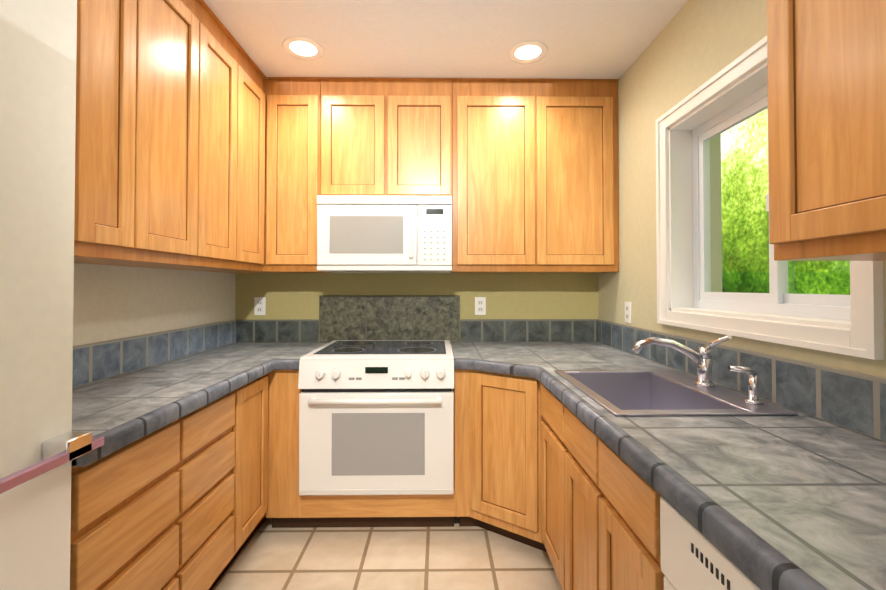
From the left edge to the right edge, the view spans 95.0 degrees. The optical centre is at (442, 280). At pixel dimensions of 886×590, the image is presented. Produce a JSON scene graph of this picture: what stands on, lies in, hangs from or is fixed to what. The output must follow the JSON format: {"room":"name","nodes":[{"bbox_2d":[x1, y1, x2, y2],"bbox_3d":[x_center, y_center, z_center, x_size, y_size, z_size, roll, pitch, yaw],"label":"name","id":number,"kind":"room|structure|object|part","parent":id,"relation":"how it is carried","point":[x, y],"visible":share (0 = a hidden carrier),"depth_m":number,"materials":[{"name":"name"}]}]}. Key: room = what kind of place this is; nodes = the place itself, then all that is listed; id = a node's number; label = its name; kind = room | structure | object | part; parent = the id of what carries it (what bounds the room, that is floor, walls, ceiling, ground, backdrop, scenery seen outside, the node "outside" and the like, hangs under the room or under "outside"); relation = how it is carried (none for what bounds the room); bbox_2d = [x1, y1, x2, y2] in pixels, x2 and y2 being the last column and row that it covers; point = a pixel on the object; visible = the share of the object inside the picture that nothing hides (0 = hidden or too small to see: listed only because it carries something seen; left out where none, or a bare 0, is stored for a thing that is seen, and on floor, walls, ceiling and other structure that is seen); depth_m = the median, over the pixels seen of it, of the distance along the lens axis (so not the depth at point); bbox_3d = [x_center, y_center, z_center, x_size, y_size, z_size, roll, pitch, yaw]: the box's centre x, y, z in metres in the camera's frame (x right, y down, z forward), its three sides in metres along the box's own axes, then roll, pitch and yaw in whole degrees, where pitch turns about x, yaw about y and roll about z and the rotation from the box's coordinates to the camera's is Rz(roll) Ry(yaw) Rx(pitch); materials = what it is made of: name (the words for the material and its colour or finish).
{"room":"kitchen","nodes":[
{"label":"kitchen","id":0,"kind":"room"},
{"bbox_2d":[0,0,76,478],"bbox_3d":[-1.069,0.012,-0.458,0.483,2.440,2.765,0,-1,-1],"label":"wall","id":1,"kind":"structure","parent":0,"point":[38,44],"depth_m":0.84,"materials":[{"name":"paint"}]},
{"bbox_2d":[73,263,235,345],"bbox_3d":[-1.379,0.023,0.336,0.120,2.440,4.600,0,-1,-1],"label":"wall","id":2,"kind":"structure","parent":0,"point":[111,302],"depth_m":1.81,"materials":[{"name":"beige paint"}]},
{"bbox_2d":[74,0,157,267],"bbox_3d":[-1.164,-0.624,1.227,0.328,1.114,0.319,0,-1,-1],"label":"upper cabinet","id":3,"kind":"object","parent":2,"relation":"attached to","point":[116,212],"depth_m":1.26,"materials":[{"name":"brown wood"}]},
{"bbox_2d":[72,320,235,387],"bbox_3d":[-1.328,0.313,1.755,0.011,0.147,1.673,0,-1,-1],"label":"backsplash","id":4,"kind":"structure","parent":2,"relation":"attached to","point":[92,362],"depth_m":1.79,"materials":[{"name":"tile"}]},
{"bbox_2d":[154,0,213,271],"bbox_3d":[-1.167,-0.621,1.500,0.328,1.114,0.463,0,-1,-1],"label":"upper cabinet","id":5,"kind":"object","parent":2,"relation":"attached to","point":[170,141],"depth_m":1.60,"materials":[{"name":"brown wood"}]},
{"bbox_2d":[210,14,249,271],"bbox_3d":[-1.171,-0.616,1.832,0.328,1.114,0.438,0,-1,-1],"label":"upper cabinet","id":6,"kind":"object","parent":2,"relation":"attached to","point":[231,62],"depth_m":1.94,"materials":[{"name":"brown wood"}]},
{"bbox_2d":[246,58,266,271],"bbox_3d":[-1.174,-0.612,2.134,0.328,1.114,0.402,0,-1,-1],"label":"upper cabinet","id":7,"kind":"object","parent":2,"relation":"attached to","point":[255,123],"depth_m":2.21,"materials":[{"name":"brown wood"}]},
{"bbox_2d":[212,517,561,589],"bbox_3d":[-0.078,1.284,0.393,2.725,0.080,4.720,0,-1,-1],"label":"floor","id":8,"kind":"structure","parent":0,"point":[455,557],"depth_m":1.83,"materials":[{"name":"tile"}]},
{"bbox_2d":[0,431,103,589],"bbox_3d":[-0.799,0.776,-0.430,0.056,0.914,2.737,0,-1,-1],"label":"refrigerator","id":9,"kind":"object","parent":8,"relation":"on","point":[35,517],"visible":1,"depth_m":0.85,"materials":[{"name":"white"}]},
{"bbox_2d":[70,374,267,589],"bbox_3d":[-1.092,0.845,1.469,0.477,0.828,1.109,0,-1,-1],"label":"base cabinet","id":10,"kind":"object","parent":8,"relation":"on","point":[181,503],"visible":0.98,"depth_m":1.29,"materials":[{"name":"brown wood"}]},
{"bbox_2d":[71,342,328,466],"bbox_3d":[-1.019,0.409,1.777,0.631,0.050,1.711,0,-1,-1],"label":"countertop","id":11,"kind":"structure","parent":10,"relation":"on","point":[122,409],"depth_m":1.45,"materials":[{"name":"tile"}]},
{"bbox_2d":[450,368,546,551],"bbox_3d":[0.259,0.851,1.932,0.399,0.828,0.241,0,-1,-1],"label":"base cabinet","id":12,"kind":"object","parent":8,"relation":"on","point":[498,418],"depth_m":1.93,"materials":[{"name":"brown wood"}]},
{"bbox_2d":[298,340,453,495],"bbox_3d":[-0.327,0.711,2.269,0.756,0.670,0.698,0,-1,-1],"label":"range","id":13,"kind":"object","parent":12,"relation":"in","point":[376,417],"visible":1,"depth_m":1.97,"materials":[{"name":"white metal"}]},
{"bbox_2d":[451,342,534,377],"bbox_3d":[0.229,0.415,2.178,0.345,0.050,0.938,0,-1,-1],"label":"countertop","id":14,"kind":"structure","parent":12,"relation":"on","point":[494,357],"depth_m":2.02,"materials":[{"name":"tile"}]},
{"bbox_2d":[507,342,885,589],"bbox_3d":[0.724,0.401,1.164,0.621,0.050,2.978,0,-1,-1],"label":"countertop","id":15,"kind":"structure","parent":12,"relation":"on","point":[780,502],"depth_m":0.78,"materials":[{"name":"tile"}]},
{"bbox_2d":[554,370,798,415],"bbox_3d":[0.736,0.494,1.434,0.518,0.238,0.600,0,-1,-1],"label":"sink","id":16,"kind":"object","parent":15,"relation":"in","point":[646,393],"visible":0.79,"depth_m":1.54,"materials":[{"name":"silver metal"}]},
{"bbox_2d":[632,335,763,404],"bbox_3d":[0.826,0.278,1.352,0.294,0.191,0.276,0,-1,-1],"label":"faucet","id":17,"kind":"object","parent":15,"relation":"on","point":[702,358],"visible":1,"depth_m":1.44,"materials":[{"name":"silver metal"}]},
{"bbox_2d":[541,384,644,589],"bbox_3d":[0.733,0.843,1.317,0.597,0.828,1.003,0,-1,-1],"label":"base cabinet","id":18,"kind":"object","parent":8,"relation":"on","point":[600,514],"depth_m":1.25,"materials":[{"name":"brown wood"}]},
{"bbox_2d":[645,481,664,589],"bbox_3d":[0.743,0.831,0.484,0.597,0.828,0.700,0,-1,-1],"label":"base cabinet","id":19,"kind":"object","parent":8,"relation":"on","point":[654,577],"depth_m":0.86,"materials":[{"name":"brown wood"}]},
{"bbox_2d":[660,496,760,589],"bbox_3d":[0.727,0.835,0.511,0.593,0.822,0.601,0,-1,-1],"label":"dishwasher","id":20,"kind":"object","parent":8,"relation":"on","point":[692,557],"visible":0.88,"depth_m":0.71,"materials":[{"name":"white enameled metal"},{"name":"white plastic"}]},
{"bbox_2d":[235,272,598,319],"bbox_3d":[-0.104,0.056,2.710,2.725,2.440,0.120,0,-1,-1],"label":"wall","id":21,"kind":"structure","parent":0,"point":[507,295],"depth_m":2.65,"materials":[{"name":"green paint"}]},
{"bbox_2d":[224,77,279,272],"bbox_3d":[-1.149,-0.607,2.481,0.386,1.113,0.328,0,-1,-1],"label":"upper cabinet","id":22,"kind":"object","parent":21,"relation":"attached to","point":[272,84],"depth_m":2.32,"materials":[{"name":"brown wood"}]},
{"bbox_2d":[254,297,265,314],"bbox_3d":[-1.186,0.165,2.632,0.072,0.116,0.008,0,-1,-1],"label":"electrical outlet","id":23,"kind":"object","parent":21,"relation":"attached to","point":[259,305],"visible":1,"depth_m":2.63,"materials":[{"name":"white plastic"}]},
{"bbox_2d":[276,77,331,272],"bbox_3d":[-0.827,-0.607,2.485,0.365,1.114,0.328,0,-1,-1],"label":"upper cabinet","id":24,"kind":"object","parent":21,"relation":"attached to","point":[304,107],"depth_m":2.33,"materials":[{"name":"brown wood"}]},
{"bbox_2d":[332,77,399,195],"bbox_3d":[-0.487,-0.820,2.492,0.445,0.687,0.328,0,-1,-1],"label":"upper cabinet","id":25,"kind":"object","parent":21,"relation":"attached to","point":[365,111],"depth_m":2.34,"materials":[{"name":"brown wood"}]},
{"bbox_2d":[317,195,451,272],"bbox_3d":[-0.326,-0.260,2.428,0.750,0.417,0.441,0,-1,-1],"label":"over-the-range microwave","id":26,"kind":"object","parent":25,"relation":"attached to","point":[382,234],"visible":1,"depth_m":2.23,"materials":[{"name":"white"}]},
{"bbox_2d":[236,295,595,341],"bbox_3d":[-0.174,0.248,2.640,2.340,0.303,0.011,0,-1,-1],"label":"backsplash","id":27,"kind":"structure","parent":21,"relation":"attached to","point":[341,317],"depth_m":2.63,"materials":[{"name":"tile"}]},
{"bbox_2d":[400,78,455,200],"bbox_3d":[-0.172,-0.820,2.496,0.445,0.687,0.328,0,-1,-1],"label":"upper cabinet","id":28,"kind":"object","parent":21,"relation":"attached to","point":[427,105],"depth_m":2.34,"materials":[{"name":"brown wood"}]},
{"bbox_2d":[475,297,485,314],"bbox_3d":[0.244,0.165,2.648,0.072,0.116,0.008,0,-1,-1],"label":"electrical outlet","id":29,"kind":"object","parent":21,"relation":"attached to","point":[480,305],"visible":1,"depth_m":2.65,"materials":[{"name":"white plastic"}]},
{"bbox_2d":[451,78,551,272],"bbox_3d":[0.290,-0.607,2.498,0.609,1.114,0.328,0,-1,-1],"label":"upper cabinet","id":30,"kind":"object","parent":21,"relation":"attached to","point":[523,173],"depth_m":2.34,"materials":[{"name":"brown wood"}]},
{"bbox_2d":[548,79,618,272],"bbox_3d":[0.744,-0.607,2.503,0.548,1.114,0.328,0,-1,-1],"label":"upper cabinet","id":31,"kind":"object","parent":21,"relation":"attached to","point":[583,113],"depth_m":2.35,"materials":[{"name":"brown wood"}]},
{"bbox_2d":[203,0,687,78],"bbox_3d":[-0.078,-1.226,0.428,2.725,0.060,4.720,0,-1,-1],"label":"ceiling","id":32,"kind":"structure","parent":0,"point":[597,39],"depth_m":1.94,"materials":[{"name":"paint"}]},
{"bbox_2d":[282,36,323,59],"bbox_3d":[-0.704,-1.170,2.050,0.200,0.005,0.200,0,-1,-1],"label":"recessed light","id":33,"kind":"object","parent":32,"relation":"in","point":[307,48],"visible":1,"depth_m":2.04,"materials":[{"name":"white"}]},
{"bbox_2d":[508,40,547,63],"bbox_3d":[0.436,-1.169,2.083,0.200,0.005,0.200,0,-1,-1],"label":"recessed light","id":34,"kind":"object","parent":32,"relation":"in","point":[525,51],"visible":1,"depth_m":2.08,"materials":[{"name":"white"}]},
{"bbox_2d":[598,0,885,377],"bbox_3d":[1.165,0.024,0.365,0.240,2.440,4.600,0,-1,-1],"label":"wall","id":35,"kind":"structure","parent":0,"point":[694,45],"depth_m":1.89,"materials":[{"name":"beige paint"}]},
{"bbox_2d":[625,302,630,322],"bbox_3d":[1.019,0.175,2.242,0.008,0.116,0.072,0,-1,-1],"label":"electrical outlet","id":36,"kind":"object","parent":35,"relation":"attached to","point":[627,312],"visible":1,"depth_m":2.23,"materials":[{"name":"white plastic"}]},
{"bbox_2d":[596,319,885,441],"bbox_3d":[1.029,0.305,1.169,0.011,0.147,2.978,0,-1,-1],"label":"backsplash","id":37,"kind":"structure","parent":35,"relation":"attached to","point":[852,401],"depth_m":1.20,"materials":[{"name":"tile"}]},
{"bbox_2d":[656,36,883,359],"bbox_3d":[1.101,-0.285,1.437,0.184,0.956,0.949,0,-1,-1],"label":"window","id":38,"kind":"structure","parent":35,"relation":"in","point":[735,81],"depth_m":1.56,"materials":[{"name":"white wood"}]},
{"bbox_3d":[1.157,-0.285,1.438,0.061,0.804,0.797,0,-1,-1],"label":"sliding window frame","id":39,"kind":"part","parent":38,"relation":"part of","materials":[{"name":"white plastic"}]},
{"bbox_2d":[767,0,885,260],"bbox_3d":[0.880,-0.624,0.281,0.328,1.142,1.250,0,-1,-1],"label":"upper cabinet","id":40,"kind":"object","parent":35,"relation":"attached to","point":[826,64],"visible":1,"depth_m":0.77,"materials":[{"name":"brown wood"}]},
{"label":"outside","id":41,"kind":"structure","parent":0,"visible":0},
{"bbox_2d":[721,109,849,294],"bbox_3d":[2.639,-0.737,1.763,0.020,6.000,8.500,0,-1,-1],"label":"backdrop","id":42,"kind":"structure","parent":41,"point":[744,187],"depth_m":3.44,"materials":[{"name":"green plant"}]}
]}

